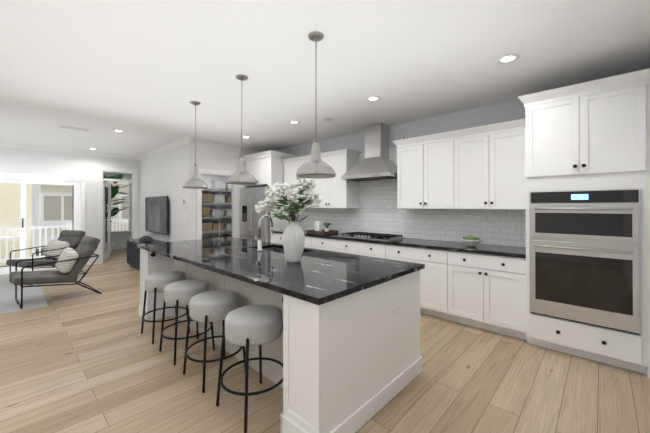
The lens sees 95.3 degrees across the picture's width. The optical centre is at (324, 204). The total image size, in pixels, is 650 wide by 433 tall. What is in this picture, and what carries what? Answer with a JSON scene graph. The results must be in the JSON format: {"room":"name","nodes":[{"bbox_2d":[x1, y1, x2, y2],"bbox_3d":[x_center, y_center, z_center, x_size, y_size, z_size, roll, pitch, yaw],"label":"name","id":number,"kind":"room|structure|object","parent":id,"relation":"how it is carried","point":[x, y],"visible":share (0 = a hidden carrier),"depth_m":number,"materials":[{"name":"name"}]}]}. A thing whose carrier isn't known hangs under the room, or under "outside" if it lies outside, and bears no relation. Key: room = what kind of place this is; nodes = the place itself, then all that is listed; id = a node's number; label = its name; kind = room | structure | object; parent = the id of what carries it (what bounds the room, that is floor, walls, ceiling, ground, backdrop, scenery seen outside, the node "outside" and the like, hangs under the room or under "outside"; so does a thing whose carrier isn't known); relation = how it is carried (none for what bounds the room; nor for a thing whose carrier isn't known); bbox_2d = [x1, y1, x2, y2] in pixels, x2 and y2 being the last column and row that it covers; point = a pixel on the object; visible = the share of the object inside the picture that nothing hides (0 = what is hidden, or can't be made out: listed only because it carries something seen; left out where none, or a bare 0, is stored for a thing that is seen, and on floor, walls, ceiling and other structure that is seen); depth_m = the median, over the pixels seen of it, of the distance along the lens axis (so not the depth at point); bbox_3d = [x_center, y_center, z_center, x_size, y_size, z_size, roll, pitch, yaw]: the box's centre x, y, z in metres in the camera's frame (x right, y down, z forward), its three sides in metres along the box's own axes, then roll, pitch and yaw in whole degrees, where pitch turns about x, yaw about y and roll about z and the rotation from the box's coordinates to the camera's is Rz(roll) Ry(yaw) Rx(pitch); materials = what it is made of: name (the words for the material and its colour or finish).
{"room":"kitchen","nodes":[
{"label":"kitchen","id":0,"kind":"room"},
{"bbox_2d":[0,146,139,263],"bbox_3d":[-6.703,0.078,6.104,0.120,2.720,5.270,0,0,43],"label":"wall","id":1,"kind":"structure","parent":0,"point":[20,160],"depth_m":6.94,"materials":[{"name":"paint"}]},
{"bbox_2d":[0,177,80,274],"bbox_3d":[-6.461,0.434,6.354,0.130,2.010,1.870,0,0,43],"label":"door","id":2,"kind":"structure","parent":1,"relation":"in","point":[23,182],"depth_m":6.38,"materials":[{"name":"white"}]},
{"bbox_2d":[0,172,85,231],"bbox_3d":[-6.412,0.384,6.309,0.024,2.110,2.074,0,0,43],"label":"door frame","id":3,"kind":"structure","parent":1,"relation":"attached to","point":[2,174],"depth_m":6.82,"materials":[{"name":"white wood"}]},
{"bbox_2d":[0,219,128,267],"bbox_3d":[-8.213,1.118,8.250,5.015,1.260,8.450,0,0,43],"label":"balcony railing","id":4,"kind":"object","parent":1,"relation":"attached to","point":[58,226],"visible":0.08,"depth_m":7.71,"materials":[{"name":"white wood"}]},
{"bbox_2d":[0,142,136,159],"bbox_3d":[-6.669,-1.240,5.996,0.085,0.085,5.150,0,0,43],"label":"crown molding","id":5,"kind":"structure","parent":1,"relation":"attached to","point":[3,144],"depth_m":6.76,"materials":[{"name":"white"}]},
{"bbox_2d":[72,172,131,231],"bbox_3d":[-5.941,-0.204,8.897,2.580,2.130,2.250,0,0,43],"label":"window frames","id":6,"kind":"structure","parent":1,"relation":"in","point":[127,176],"depth_m":9.90,"materials":[{"name":"white wood"}]},
{"bbox_2d":[103,181,111,261],"bbox_3d":[-5.681,0.425,7.708,0.588,2.020,0.318,0,0,43],"label":"door leaf","id":7,"kind":"structure","parent":1,"relation":"in","point":[107,255],"depth_m":7.81,"materials":[{"name":"white wood"}]},
{"bbox_2d":[97,166,138,263],"bbox_3d":[-5.298,0.255,7.589,0.144,2.380,0.884,0,0,43],"label":"door frame","id":8,"kind":"structure","parent":1,"relation":"attached to","point":[134,172],"depth_m":7.48,"materials":[{"name":"white wood"}]},
{"bbox_2d":[137,137,190,159],"bbox_3d":[-3.753,-1.237,6.735,3.155,0.085,0.085,0,0,43],"label":"crown molding","id":9,"kind":"structure","parent":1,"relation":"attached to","point":[181,142],"depth_m":6.47,"materials":[{"name":"white"}]},
{"bbox_2d":[105,232,131,248],"bbox_3d":[-6.872,1.180,9.768,0.100,0.550,2.300,0,0,43],"label":"wall","id":10,"kind":"structure","parent":0,"point":[119,239],"depth_m":9.80,"materials":[{"name":"paint"}]},
{"bbox_2d":[105,230,131,232],"bbox_3d":[-6.806,0.884,9.694,0.100,0.040,1.980,0,0,43],"label":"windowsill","id":11,"kind":"structure","parent":10,"relation":"attached to","point":[130,230],"depth_m":9.67,"materials":[{"name":"white wood"}]},
{"bbox_2d":[140,139,194,241],"bbox_3d":[-3.747,0.081,6.865,3.160,2.720,0.120,0,0,43],"label":"wall","id":12,"kind":"structure","parent":0,"point":[168,173],"depth_m":6.30,"materials":[{"name":"paint"}]},
{"bbox_2d":[145,196,167,234],"bbox_3d":[-3.888,0.226,6.852,1.450,0.830,0.082,0,0,43],"label":"wall-mounted tv","id":13,"kind":"object","parent":12,"relation":"attached to","point":[156,214],"visible":1,"depth_m":6.75,"materials":[{"name":"black"}]},
{"bbox_2d":[202,175,231,237],"bbox_3d":[-3.173,0.085,7.595,0.120,2.720,1.730,0,0,43],"label":"wall","id":14,"kind":"structure","parent":0,"point":[216,206],"depth_m":7.85,"materials":[{"name":"paint"}]},
{"bbox_2d":[202,181,231,238],"bbox_3d":[-2.933,0.203,7.474,0.305,1.640,1.465,0,0,43],"label":"pantry","id":15,"kind":"object","parent":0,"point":[208,226],"visible":0.38,"depth_m":7.48,"materials":[{"name":"wicker"}]},
{"bbox_2d":[195,140,263,239],"bbox_3d":[-2.005,0.080,6.502,0.120,2.720,1.730,0,0,43],"label":"wall","id":16,"kind":"structure","parent":0,"point":[215,156],"depth_m":6.20,"materials":[{"name":"paint"}]},
{"bbox_2d":[196,168,238,239],"bbox_3d":[-2.252,0.358,6.219,0.144,2.160,0.964,0,0,43],"label":"door frame","id":17,"kind":"structure","parent":16,"relation":"attached to","point":[235,199],"depth_m":6.18,"materials":[{"name":"white wood"}]},
{"bbox_2d":[0,248,649,432],"bbox_3d":[-3.607,1.480,4.386,12.220,0.100,7.240,0,0,43],"label":"floor","id":18,"kind":"structure","parent":0,"point":[75,358],"depth_m":2.37,"materials":[{"name":"beige wood"}]},
{"bbox_2d":[0,274,47,314],"bbox_3d":[-6.101,1.425,4.179,3.220,0.006,2.990,0,0,43],"label":"living room rug","id":19,"kind":"object","parent":18,"relation":"on","point":[33,297],"visible":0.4,"depth_m":4.55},
{"bbox_2d":[6,230,86,282],"bbox_3d":[-5.324,0.974,5.710,0.679,0.905,0.976,0,0,19],"label":"lounge chair","id":20,"kind":"object","parent":19,"relation":"on","point":[64,240],"visible":0.62,"depth_m":5.73,"materials":[{"name":"grey fabric"}]},
{"bbox_2d":[9,235,101,308],"bbox_3d":[-4.099,0.969,4.535,0.679,0.905,0.976,0,0,39],"label":"lounge chair","id":21,"kind":"object","parent":19,"relation":"on","point":[70,264],"visible":1,"depth_m":4.44,"materials":[{"name":"black metal"}]},
{"bbox_2d":[103,174,131,253],"bbox_3d":[-6.372,0.237,8.677,1.233,2.422,1.223,0,0,43],"label":"fiddle-leaf fig plant","id":22,"kind":"object","parent":18,"relation":"on","point":[114,192],"visible":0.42,"depth_m":8.61,"materials":[{"name":"green plant"}]},
{"bbox_2d":[127,238,164,269],"bbox_3d":[-3.820,1.126,6.496,1.950,0.623,0.471,0,0,43],"label":"media console","id":23,"kind":"object","parent":18,"relation":"on","point":[133,255],"visible":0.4,"depth_m":6.60,"materials":[{"name":"grey wood"}]},
{"bbox_2d":[140,236,152,240],"bbox_3d":[-4.053,0.760,6.710,0.240,0.109,0.200,0,0,43],"label":"speaker","id":24,"kind":"object","parent":23,"relation":"on","point":[145,238],"visible":0.98,"depth_m":6.64,"materials":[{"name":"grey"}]},
{"bbox_2d":[138,248,173,320],"bbox_3d":[-2.169,0.988,3.831,0.322,0.874,0.310,0,0,43],"label":"base cabinet","id":25,"kind":"object","parent":18,"relation":"on","point":[150,262],"depth_m":3.72,"materials":[{"name":"white wood"}]},
{"bbox_2d":[141,271,189,343],"bbox_3d":[-1.766,1.093,3.283,0.460,0.658,0.460,0,0,43],"label":"stool","id":26,"kind":"object","parent":18,"relation":"on","point":[157,282],"visible":0.75,"depth_m":3.13,"materials":[{"name":"fabric"}]},
{"bbox_2d":[174,259,177,316],"bbox_3d":[-1.656,0.990,4.214,0.549,0.874,0.950,0,0,43],"label":"base cabinet","id":27,"kind":"object","parent":18,"relation":"on","point":[175,261],"depth_m":3.77,"materials":[{"name":"white wood"}]},
{"bbox_2d":[159,279,214,364],"bbox_3d":[-1.342,1.091,2.886,0.460,0.658,0.460,0,0,43],"label":"stool","id":28,"kind":"object","parent":18,"relation":"on","point":[180,293],"visible":0.71,"depth_m":2.74,"materials":[{"name":"fabric"}]},
{"bbox_2d":[178,261,205,335],"bbox_3d":[-1.214,0.988,3.786,0.681,0.874,0.970,0,0,43],"label":"base cabinet","id":29,"kind":"object","parent":18,"relation":"on","point":[191,271],"depth_m":3.46,"materials":[{"name":"white wood"}]},
{"bbox_2d":[183,290,245,392],"bbox_3d":[-0.926,1.090,2.497,0.460,0.658,0.460,0,0,43],"label":"stool","id":30,"kind":"object","parent":18,"relation":"on","point":[213,306],"visible":0.85,"depth_m":2.35,"materials":[{"name":"fabric"}]},
{"bbox_2d":[202,183,231,237],"bbox_3d":[-2.989,0.443,7.421,0.375,1.998,1.710,0,0,43],"label":"shelf unit","id":31,"kind":"object","parent":18,"relation":"on","point":[219,216],"visible":0.17,"depth_m":7.49,"materials":[{"name":"white metal"}]},
{"bbox_2d":[206,269,245,359],"bbox_3d":[-0.829,0.984,3.099,0.820,0.874,0.490,0,0,43],"label":"base cabinet","id":32,"kind":"object","parent":18,"relation":"on","point":[216,281],"depth_m":2.92,"materials":[{"name":"white wood"}]},
{"bbox_2d":[137,237,424,304],"bbox_3d":[-0.789,0.528,3.180,3.290,0.037,1.300,0,0,43],"label":"countertop","id":33,"kind":"structure","parent":32,"relation":"on","point":[317,276],"depth_m":2.43,"materials":[{"name":"black stone"}]},
{"bbox_2d":[255,215,273,250],"bbox_3d":[-0.684,0.310,3.353,0.111,0.398,0.224,0,0,43],"label":"gooseneck faucet","id":34,"kind":"object","parent":33,"relation":"on","point":[259,242],"visible":1,"depth_m":3.27,"materials":[{"name":"silver metal"}]},
{"bbox_2d":[262,247,284,252],"bbox_3d":[-0.515,0.663,3.436,0.784,0.228,0.394,0,0,43],"label":"undermount sink","id":35,"kind":"object","parent":33,"relation":"in","point":[274,249],"depth_m":3.77,"materials":[{"name":"metal"}]},
{"bbox_2d":[254,175,321,262],"bbox_3d":[-0.310,0.116,2.662,0.429,0.781,0.724,0,0,43],"label":"vase","id":36,"kind":"object","parent":33,"relation":"on","point":[293,238],"visible":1,"depth_m":2.58,"materials":[{"name":"white ceramic"}]},
{"bbox_2d":[216,305,282,432],"bbox_3d":[-0.502,1.088,2.101,0.460,0.658,0.460,0,0,43],"label":"stool","id":37,"kind":"object","parent":18,"relation":"on","point":[253,325],"visible":0.94,"depth_m":1.96,"materials":[{"name":"fabric"}]},
{"bbox_2d":[240,186,269,242],"bbox_3d":[-1.296,0.533,6.421,0.944,1.788,0.817,0,0,43],"label":"refrigerator","id":38,"kind":"object","parent":18,"relation":"on","point":[250,199],"visible":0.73,"depth_m":6.14,"materials":[{"name":"grey metal"}]},
{"bbox_2d":[246,282,277,383],"bbox_3d":[-0.138,0.983,2.780,0.625,0.874,0.970,0,0,43],"label":"base cabinet","id":39,"kind":"object","parent":18,"relation":"on","point":[255,295],"depth_m":2.46,"materials":[{"name":"white wood"}]},
{"bbox_2d":[242,150,296,242],"bbox_3d":[-1.222,0.181,6.462,1.069,2.513,0.711,0,0,43],"label":"tall cabinet","id":40,"kind":"object","parent":18,"relation":"on","point":[265,168],"visible":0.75,"depth_m":6.11,"materials":[{"name":"white wood"}]},
{"bbox_2d":[273,233,282,243],"bbox_3d":[-0.615,0.998,5.955,0.611,0.874,0.616,0,0,43],"label":"base cabinet","id":41,"kind":"object","parent":18,"relation":"on","point":[277,238],"depth_m":5.84,"materials":[{"name":"white wood"}]},
{"bbox_2d":[304,236,312,248],"bbox_3d":[-0.232,0.996,5.597,0.682,0.874,0.616,0,0,43],"label":"base cabinet","id":42,"kind":"object","parent":18,"relation":"on","point":[308,243],"depth_m":5.23,"materials":[{"name":"white wood"}]},
{"bbox_2d":[278,292,353,432],"bbox_3d":[-0.045,0.979,1.845,0.322,0.874,0.310,0,0,43],"label":"end post","id":43,"kind":"object","parent":18,"relation":"on","point":[352,363],"depth_m":1.74,"materials":[{"name":"white wood"}]},
{"bbox_2d":[313,237,340,251],"bbox_3d":[0.181,0.994,5.211,0.692,0.874,0.616,0,0,43],"label":"base cabinet","id":44,"kind":"object","parent":18,"relation":"on","point":[327,244],"depth_m":4.94,"materials":[{"name":"white wood"}]},
{"bbox_2d":[337,239,388,258],"bbox_3d":[0.725,0.992,4.702,1.042,0.874,0.616,0,0,43],"label":"base cabinet","id":45,"kind":"object","parent":18,"relation":"on","point":[377,250],"depth_m":4.41,"materials":[{"name":"white wood"}]},
{"bbox_2d":[354,270,421,432],"bbox_3d":[0.300,0.981,2.385,0.555,0.874,0.950,0,0,43],"label":"panel","id":46,"kind":"object","parent":18,"relation":"on","point":[387,358],"depth_m":2.11,"materials":[{"name":"white wood"}]},
{"bbox_2d":[389,245,452,320],"bbox_3d":[1.375,0.989,4.094,0.982,0.874,0.616,0,0,43],"label":"base cabinet","id":47,"kind":"object","parent":18,"relation":"on","point":[436,279],"depth_m":3.71,"materials":[{"name":"white wood"}]},
{"bbox_2d":[272,230,525,257],"bbox_3d":[0.709,0.535,4.706,4.254,0.037,0.636,0,0,43],"label":"countertop","id":48,"kind":"structure","parent":47,"relation":"on","point":[509,251],"depth_m":3.76,"materials":[{"name":"black stone"}]},
{"bbox_2d":[307,221,337,233],"bbox_3d":[-0.051,0.416,5.515,0.480,0.208,0.340,0,0,43],"label":"tray","id":49,"kind":"object","parent":48,"relation":"on","point":[318,229],"visible":1,"depth_m":5.49,"materials":[{"name":"brown wood"}]},
{"bbox_2d":[338,232,404,240],"bbox_3d":[0.716,0.490,4.695,0.920,0.050,0.520,0,0,43],"label":"cooktop","id":50,"kind":"object","parent":48,"relation":"in","point":[374,236],"visible":1,"depth_m":4.54,"materials":[{"name":"silver metal"}]},
{"bbox_2d":[460,235,481,245],"bbox_3d":[1.822,0.445,3.696,0.244,0.132,0.244,0,0,43],"label":"bowl","id":51,"kind":"object","parent":48,"relation":"on","point":[470,240],"visible":1,"depth_m":3.64,"materials":[{"name":"white ceramic"}]},
{"bbox_2d":[453,251,526,339],"bbox_3d":[1.957,0.987,3.550,0.857,0.874,0.616,0,0,43],"label":"base cabinet","id":52,"kind":"object","parent":18,"relation":"on","point":[484,291],"depth_m":3.26,"materials":[{"name":"white wood"}]},
{"bbox_2d":[518,68,649,377],"bbox_3d":[2.549,0.164,2.922,0.971,2.513,0.731,0,0,43],"label":"tall cabinet","id":53,"kind":"object","parent":18,"relation":"on","point":[592,135],"visible":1,"depth_m":2.65,"materials":[{"name":"white wood"}]},
{"bbox_2d":[529,189,640,334],"bbox_3d":[2.307,0.471,2.682,0.765,1.210,0.096,0,0,43],"label":"wall oven","id":54,"kind":"object","parent":53,"relation":"in","point":[585,256],"visible":1,"depth_m":2.65,"materials":[{"name":"silver metal"}]},
{"bbox_2d":[0,0,649,155],"bbox_3d":[-3.607,-1.341,4.400,12.220,0.100,7.240,0,0,43],"label":"ceiling","id":55,"kind":"structure","parent":0,"point":[142,74],"depth_m":2.70,"materials":[{"name":"paint"}]},
{"bbox_2d":[59,125,90,131],"bbox_3d":[-4.207,-1.283,4.988,0.200,0.007,0.400,0,0,43],"label":"ceiling vent","id":56,"kind":"object","parent":55,"relation":"in","point":[61,126],"depth_m":4.97,"materials":[{"name":"white metal"}]},
{"bbox_2d":[182,101,207,188],"bbox_3d":[-1.640,-0.750,3.748,0.304,1.084,0.304,0,0,43],"label":"pendant light","id":57,"kind":"object","parent":55,"relation":"hanging from","point":[194,182],"visible":1,"depth_m":3.71,"materials":[{"name":"silver metal"}]},
{"bbox_2d":[226,74,256,184],"bbox_3d":[-0.844,-0.754,3.004,0.304,1.084,0.304,0,0,43],"label":"pendant light","id":58,"kind":"object","parent":55,"relation":"hanging from","point":[241,176],"visible":0.98,"depth_m":2.96,"materials":[{"name":"silver metal"}]},
{"bbox_2d":[289,121,299,123],"bbox_3d":[-0.479,-1.286,4.614,0.175,0.006,0.169,0,0,43],"label":"recessed light","id":59,"kind":"object","parent":55,"relation":"in","point":[291,122],"depth_m":4.62,"materials":[{"name":"white"}]},
{"bbox_2d":[296,32,335,178],"bbox_3d":[-0.069,-0.757,2.280,0.304,1.084,0.304,0,0,43],"label":"pendant light","id":60,"kind":"object","parent":55,"relation":"hanging from","point":[315,167],"visible":1,"depth_m":2.24,"materials":[{"name":"silver metal"}]},
{"bbox_2d":[321,117,335,121],"bbox_3d":[0.049,-1.286,4.458,0.160,0.007,0.160,0,0,43],"label":"ceiling vent","id":61,"kind":"object","parent":55,"relation":"in","point":[327,119],"depth_m":4.46,"materials":[{"name":"white metal"}]},
{"bbox_2d":[366,96,380,100],"bbox_3d":[0.587,-1.291,3.590,0.181,0.006,0.178,0,0,43],"label":"recessed light","id":62,"kind":"object","parent":55,"relation":"in","point":[371,98],"depth_m":3.59,"materials":[{"name":"white plastic"}]},
{"bbox_2d":[496,53,519,63],"bbox_3d":[1.621,-1.295,2.623,0.173,0.006,0.182,0,0,43],"label":"recessed light","id":63,"kind":"object","parent":55,"relation":"in","point":[508,58],"depth_m":2.62,"materials":[{"name":"white"}]},
{"bbox_2d":[273,99,524,156],"bbox_3d":[0.351,0.075,5.566,8.040,2.720,0.120,0,0,43],"label":"wall","id":64,"kind":"structure","parent":0,"point":[506,111],"depth_m":4.33,"materials":[{"name":"paint"}]},
{"bbox_2d":[282,155,313,207],"bbox_3d":[-0.414,-0.432,5.959,0.898,0.993,0.345,0,0,43],"label":"upper cabinet","id":65,"kind":"object","parent":64,"relation":"attached to","point":[291,165],"depth_m":5.92,"materials":[{"name":"white wood"}]},
{"bbox_2d":[314,149,358,207],"bbox_3d":[0.153,-0.435,5.429,0.899,0.993,0.345,0,0,43],"label":"upper cabinet","id":66,"kind":"object","parent":64,"relation":"attached to","point":[336,191],"depth_m":5.16,"materials":[{"name":"white wood"}]},
{"bbox_2d":[341,123,396,180],"bbox_3d":[0.765,-0.850,4.754,0.910,0.870,0.499,0,0,43],"label":"range hood","id":67,"kind":"object","parent":64,"relation":"attached to","point":[376,163],"visible":0.94,"depth_m":4.70,"materials":[{"name":"silver metal"}]},
{"bbox_2d":[296,147,525,246],"bbox_3d":[0.926,-0.205,4.940,4.256,1.446,0.010,0,0,43],"label":"tile backsplash","id":68,"kind":"structure","parent":64,"relation":"attached to","point":[377,211],"depth_m":4.59,"materials":[{"name":"white tile"}]},
{"bbox_2d":[396,130,459,208],"bbox_3d":[1.494,-0.440,4.175,0.874,0.993,0.345,0,0,43],"label":"upper cabinet","id":69,"kind":"object","parent":64,"relation":"attached to","point":[428,166],"depth_m":4.01,"materials":[{"name":"white wood"}]},
{"bbox_2d":[440,222,519,233],"bbox_3d":[2.002,0.300,3.919,0.970,0.115,0.008,0,0,43],"label":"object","id":70,"kind":"structure","parent":64,"relation":"attached to","point":[516,230],"depth_m":3.63,"materials":[{"name":"white plastic"}]},
{"bbox_2d":[460,118,525,209],"bbox_3d":[2.043,-0.443,3.661,0.873,0.993,0.345,0,0,43],"label":"upper cabinet","id":71,"kind":"object","parent":64,"relation":"attached to","point":[480,167],"depth_m":3.48,"materials":[{"name":"white wood"}]},
{"label":"outside","id":72,"kind":"structure","parent":0,"visible":0},
{"bbox_3d":[-11.943,4.557,10.113,48.000,0.200,50.000,0,0,43],"label":"ground","id":73,"kind":"structure","parent":72,"visible":0},
{"bbox_2d":[0,181,128,265],"bbox_3d":[-17.757,-1.518,15.578,10.080,12.000,26.000,0,0,43],"label":"neighbouring house","id":74,"kind":"structure","parent":73,"relation":"on","point":[40,202],"depth_m":15.27,"materials":[{"name":"beige"}]}
]}

